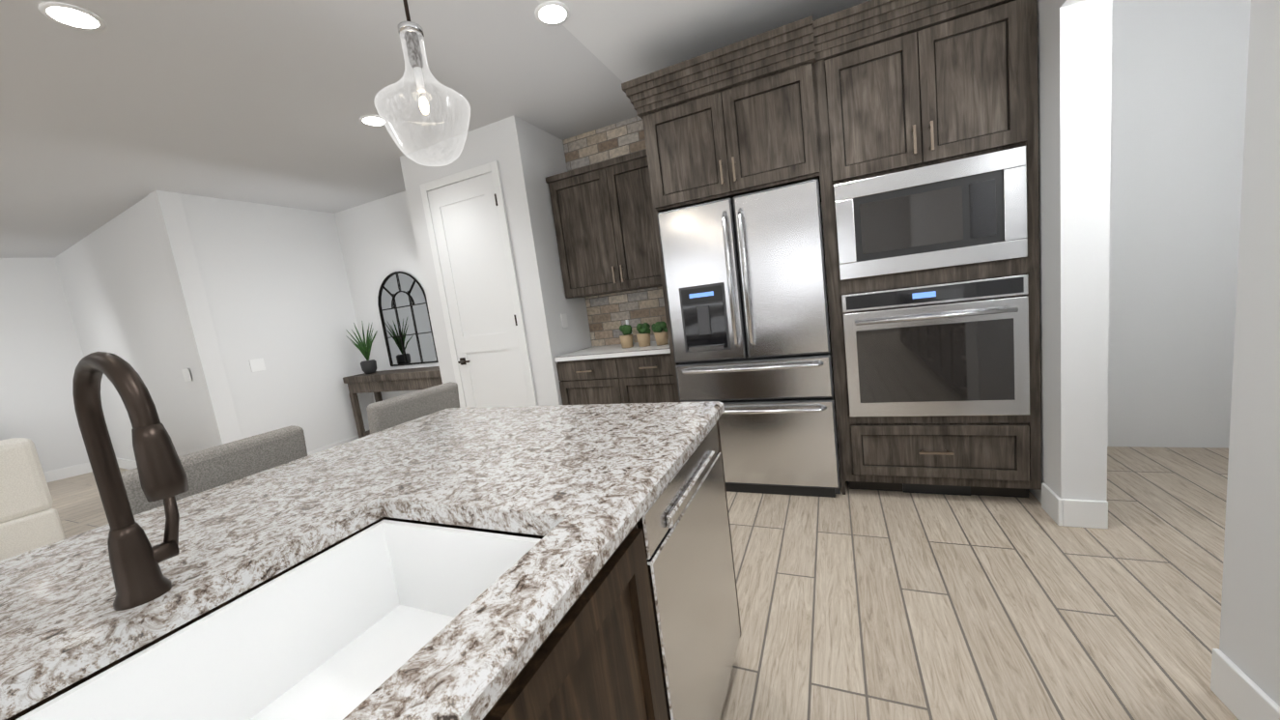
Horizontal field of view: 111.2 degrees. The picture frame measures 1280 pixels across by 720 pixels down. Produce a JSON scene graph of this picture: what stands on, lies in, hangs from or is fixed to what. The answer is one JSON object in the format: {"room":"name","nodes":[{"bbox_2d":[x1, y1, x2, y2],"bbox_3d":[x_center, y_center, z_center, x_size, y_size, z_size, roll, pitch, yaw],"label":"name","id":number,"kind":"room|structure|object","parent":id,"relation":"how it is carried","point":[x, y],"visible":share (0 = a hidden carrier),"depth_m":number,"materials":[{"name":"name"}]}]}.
{"room":"kitchen","nodes":[
{"label":"kitchen","id":0,"kind":"room"},
{"bbox_2d":[0,256,89,472],"bbox_3d":[-10.004,0.832,2.641,0.150,2.740,8.750,0,10,43],"label":"wall","id":1,"kind":"structure","parent":0,"point":[42,355],"depth_m":5.39,"materials":[{"name":"white paint"}]},
{"bbox_2d":[55,190,242,460],"bbox_3d":[-5.533,-0.038,4.868,3.581,2.740,0.150,-3,8,28],"label":"wall","id":2,"kind":"structure","parent":0,"point":[117,285],"depth_m":4.37,"materials":[{"name":"white paint"}]},
{"bbox_2d":[43,464,82,482],"bbox_3d":[-9.828,2.128,2.699,2.801,0.130,8.141,-4,8,24],"label":"baseboard","id":3,"kind":"structure","parent":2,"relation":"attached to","point":[65,472],"depth_m":5.50,"materials":[{"name":"white wood"}]},
{"bbox_2d":[78,456,137,474],"bbox_3d":[-5.383,1.258,4.955,3.552,0.130,0.295,-4,8,24],"label":"baseboard","id":4,"kind":"structure","parent":2,"relation":"attached to","point":[86,468],"depth_m":5.61,"materials":[{"name":"white wood"}]},
{"bbox_2d":[181,368,192,381],"bbox_3d":[-4.271,0.140,4.129,0.120,0.120,0.008,-4,8,24],"label":"switch plate","id":5,"kind":"object","parent":2,"relation":"attached to","point":[185,372],"depth_m":4.12,"materials":[{"name":"white plastic"}]},
{"bbox_2d":[148,190,373,452],"bbox_3d":[-3.770,-0.238,4.662,0.150,2.740,1.500,-4,8,24],"label":"wall","id":6,"kind":"structure","parent":0,"point":[276,287],"depth_m":4.53,"materials":[{"name":"white paint"}]},
{"bbox_2d":[249,358,265,371],"bbox_3d":[-3.801,0.050,4.353,0.007,0.120,0.120,-4,8,24],"label":"switch plate","id":7,"kind":"object","parent":6,"relation":"attached to","point":[257,364],"depth_m":4.35,"materials":[{"name":"white plastic"}]},
{"bbox_2d":[307,434,358,455],"bbox_3d":[-3.477,1.017,4.919,0.015,0.130,1.170,-4,8,24],"label":"baseboard","id":8,"kind":"structure","parent":6,"relation":"attached to","point":[355,437],"depth_m":4.93,"materials":[{"name":"white wood"}]},
{"bbox_2d":[0,0,870,257],"bbox_3d":[-4.294,-1.109,0.968,16.200,0.060,10.900,-4,8,24],"label":"ceiling","id":9,"kind":"structure","parent":0,"point":[258,101],"depth_m":2.58,"materials":[{"name":"white paint"}]},
{"bbox_2d":[38,1,106,30],"bbox_3d":[-2.375,-1.436,1.836,0.174,0.006,0.174,-5,8,15],"label":"recessed light","id":10,"kind":"object","parent":9,"relation":"in","point":[67,14],"depth_m":1.83,"materials":[{"name":"white plastic"}]},
{"bbox_2d":[359,114,384,126],"bbox_3d":[-1.852,-1.663,3.049,0.174,0.006,0.174,-5,8,15],"label":"recessed light","id":11,"kind":"object","parent":9,"relation":"in","point":[369,120],"depth_m":3.03,"materials":[{"name":"white plastic"}]},
{"bbox_2d":[374,0,470,166],"bbox_3d":[-0.751,-1.119,1.417,0.289,0.933,0.289,-4,8,24],"label":"pendant light","id":12,"kind":"object","parent":9,"relation":"hanging from","point":[410,32],"visible":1,"depth_m":1.44,"materials":[{"name":"clear glass"}]},
{"bbox_2d":[534,0,569,25],"bbox_3d":[-0.438,-1.733,2.194,0.174,0.006,0.174,-5,8,15],"label":"recessed light","id":13,"kind":"object","parent":9,"relation":"in","point":[552,13],"depth_m":2.18,"materials":[{"name":"white plastic"}]},
{"bbox_2d":[399,114,592,407],"bbox_3d":[-1.190,-0.480,3.968,1.230,2.740,0.660,-4,8,24],"label":"wall","id":14,"kind":"structure","parent":0,"point":[528,157],"depth_m":3.51,"materials":[{"name":"white paint"}]},
{"bbox_2d":[419,160,537,407],"bbox_3d":[-1.324,-0.282,3.660,0.830,2.465,0.063,-4,8,24],"label":"pantry door","id":15,"kind":"structure","parent":14,"relation":"in","point":[466,217],"depth_m":3.63,"materials":[{"name":"white wood"}]},
{"bbox_2d":[560,312,568,328],"bbox_3d":[-0.634,-0.329,3.669,0.008,0.120,0.080,-4,8,24],"label":"switch plate","id":16,"kind":"object","parent":14,"relation":"attached to","point":[563,316],"depth_m":3.66,"materials":[{"name":"white plastic"}]},
{"bbox_2d":[46,443,1238,719],"bbox_3d":[-3.939,1.645,1.330,16.200,0.060,10.900,-4,8,24],"label":"floor","id":17,"kind":"structure","parent":0,"point":[864,604],"depth_m":1.65,"materials":[{"name":"brown wood"}]},
{"bbox_2d":[0,437,65,560],"bbox_3d":[-5.457,1.237,2.212,1.070,0.900,2.850,-4,8,24],"label":"sofa","id":18,"kind":"object","parent":17,"relation":"on","point":[29,519],"visible":0.94,"depth_m":3.17,"materials":[{"name":"fabric"}]},
{"bbox_2d":[120,425,307,514],"bbox_3d":[-1.098,0.742,1.362,0.467,0.987,0.460,-4,8,24],"label":"bar stool","id":19,"kind":"object","parent":17,"relation":"on","point":[209,469],"depth_m":1.37,"materials":[{"name":"fabric"}]},
{"bbox_2d":[342,322,442,438],"bbox_3d":[-2.522,0.237,4.806,1.650,1.452,0.375,-4,8,24],"label":"console table","id":20,"kind":"object","parent":17,"relation":"on","point":[371,379],"visible":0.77,"depth_m":4.83,"materials":[{"name":"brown wood"}]},
{"bbox_2d":[345,322,377,374],"bbox_3d":[-3.100,-0.143,4.962,0.291,0.599,0.326,-4,8,24],"label":"plant","id":21,"kind":"object","parent":20,"relation":"on","point":[369,367],"depth_m":4.93,"materials":[{"name":"green plant"}]},
{"bbox_2d":[366,381,459,434],"bbox_3d":[-0.817,0.620,2.013,0.467,0.987,0.460,-4,8,24],"label":"bar stool","id":22,"kind":"object","parent":17,"relation":"on","point":[385,413],"visible":0.06,"depth_m":1.96,"materials":[{"name":"fabric"}]},
{"bbox_2d":[479,409,740,719],"bbox_3d":[-0.671,0.856,0.535,1.145,0.870,2.545,-4,8,24],"label":"kitchen island","id":23,"kind":"object","parent":17,"relation":"on","point":[655,633],"depth_m":0.86,"materials":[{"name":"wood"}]},
{"bbox_2d":[0,400,724,719],"bbox_3d":[-0.788,0.409,0.497,1.220,0.043,2.590,-4,8,24],"label":"island countertop","id":24,"kind":"structure","parent":23,"relation":"on","point":[574,479],"depth_m":0.82,"materials":[{"name":"grey stone"}]},
{"bbox_2d":[72,351,200,614],"bbox_3d":[-0.697,0.169,0.629,0.232,0.373,0.101,-4,8,24],"label":"faucet","id":25,"kind":"object","parent":24,"relation":"on","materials":[{"name":"brown metal"}]},
{"bbox_2d":[0,517,525,719],"bbox_3d":[-0.482,0.490,0.507,0.472,0.219,0.792,-4,8,24],"label":"sink","id":26,"kind":"object","parent":24,"relation":"in","point":[280,647],"depth_m":0.76,"materials":[{"name":"white ceramic"}]},
{"bbox_2d":[554,319,676,404],"bbox_3d":[-0.036,0.239,3.594,1.076,1.130,0.639,-4,8,24],"label":"base cabinet","id":27,"kind":"object","parent":17,"relation":"on","point":[627,370],"depth_m":3.35,"materials":[{"name":"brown wood"}]},
{"bbox_2d":[618,323,633,348],"bbox_3d":[-0.100,-0.194,3.506,0.126,0.185,0.128,-4,8,24],"label":"herb pot","id":28,"kind":"object","parent":27,"relation":"on","point":[626,340],"depth_m":3.46,"materials":[{"name":"beige plant"}]},
{"bbox_2d":[623,319,634,345],"bbox_3d":[-0.097,-0.232,3.687,0.070,0.212,0.070,-4,8,24],"label":"potted plant","id":29,"kind":"object","parent":27,"relation":"on","point":[627,322],"depth_m":3.67,"materials":[{"name":"green"}]},
{"bbox_2d":[635,321,651,346],"bbox_3d":[0.033,-0.201,3.442,0.121,0.182,0.125,-4,8,24],"label":"herb pot","id":30,"kind":"object","parent":27,"relation":"on","point":[643,337],"depth_m":3.40,"materials":[{"name":"beige plant"}]},
{"bbox_2d":[651,320,668,345],"bbox_3d":[0.158,-0.207,3.375,0.136,0.178,0.126,-4,8,24],"label":"herb pot","id":31,"kind":"object","parent":27,"relation":"on","point":[660,328],"depth_m":3.34,"materials":[{"name":"beige plant"}]},
{"bbox_2d":[656,178,840,497],"bbox_3d":[0.790,-0.115,2.963,0.910,1.780,0.978,-4,8,24],"label":"refrigerator","id":32,"kind":"object","parent":17,"relation":"on","point":[745,278],"visible":0.9,"depth_m":2.54,"materials":[{"name":"grey metal"}]},
{"bbox_2d":[814,0,1041,497],"bbox_3d":[1.613,-0.486,2.614,0.909,2.392,0.912,-4,8,24],"label":"tall cabinet","id":33,"kind":"object","parent":17,"relation":"on","point":[904,133],"depth_m":2.18,"materials":[{"name":"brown wood"}]},
{"bbox_2d":[833,144,1027,280],"bbox_3d":[1.417,-0.701,2.183,0.796,0.495,0.037,-4,8,24],"label":"microwave","id":34,"kind":"object","parent":33,"relation":"in","point":[968,211],"depth_m":2.15,"materials":[{"name":"silver metal"}]},
{"bbox_2d":[840,273,1030,417],"bbox_3d":[1.489,-0.039,2.239,0.796,0.680,0.103,-4,8,24],"label":"wall oven","id":35,"kind":"object","parent":33,"relation":"in","point":[960,347],"depth_m":2.23,"materials":[{"name":"silver metal"}]},
{"bbox_2d":[334,0,1251,447],"bbox_3d":[0.697,-0.669,3.557,9.250,2.740,0.168,-4,8,24],"label":"wall","id":36,"kind":"structure","parent":0,"point":[1179,83],"depth_m":2.50,"materials":[{"name":"white paint"}]},
{"bbox_2d":[377,271,438,366],"bbox_3d":[-2.649,-0.465,4.939,0.779,1.049,0.022,-4,8,24],"label":"arched mirror","id":37,"kind":"object","parent":36,"relation":"attached to","point":[405,319],"visible":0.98,"depth_m":4.94,"materials":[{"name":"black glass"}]},
{"bbox_2d":[545,149,662,298],"bbox_3d":[-0.149,-1.056,3.544,1.076,0.980,0.379,-4,8,24],"label":"upper cabinet","id":38,"kind":"object","parent":36,"relation":"attached to","point":[603,213],"visible":0.79,"depth_m":3.44,"materials":[{"name":"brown wood"}]},
{"bbox_2d":[640,46,822,216],"bbox_3d":[0.659,-1.313,2.869,0.931,0.594,0.916,-4,8,24],"label":"upper cabinet","id":39,"kind":"object","parent":36,"relation":"attached to","point":[755,129],"depth_m":2.43,"materials":[{"name":"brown wood"}]},
{"bbox_2d":[1028,0,1111,503],"bbox_3d":[1.881,-0.604,1.897,0.155,2.740,1.970,-4,8,24],"label":"wall","id":40,"kind":"structure","parent":0,"point":[1074,59],"depth_m":1.87,"materials":[{"name":"white paint"}]},
{"bbox_2d":[1219,0,1279,706],"bbox_3d":[1.759,-0.435,0.733,0.855,2.740,0.290,-4,8,24],"label":"wall","id":41,"kind":"structure","parent":0,"point":[1249,643],"depth_m":1.03,"materials":[{"name":"white paint"}]},
{"bbox_2d":[1210,648,1279,719],"bbox_3d":[1.529,0.878,1.069,0.023,0.130,0.305,-4,8,24],"label":"baseboard","id":42,"kind":"structure","parent":41,"relation":"attached to","point":[1237,692],"depth_m":1.13,"materials":[{"name":"white wood"}]}
]}

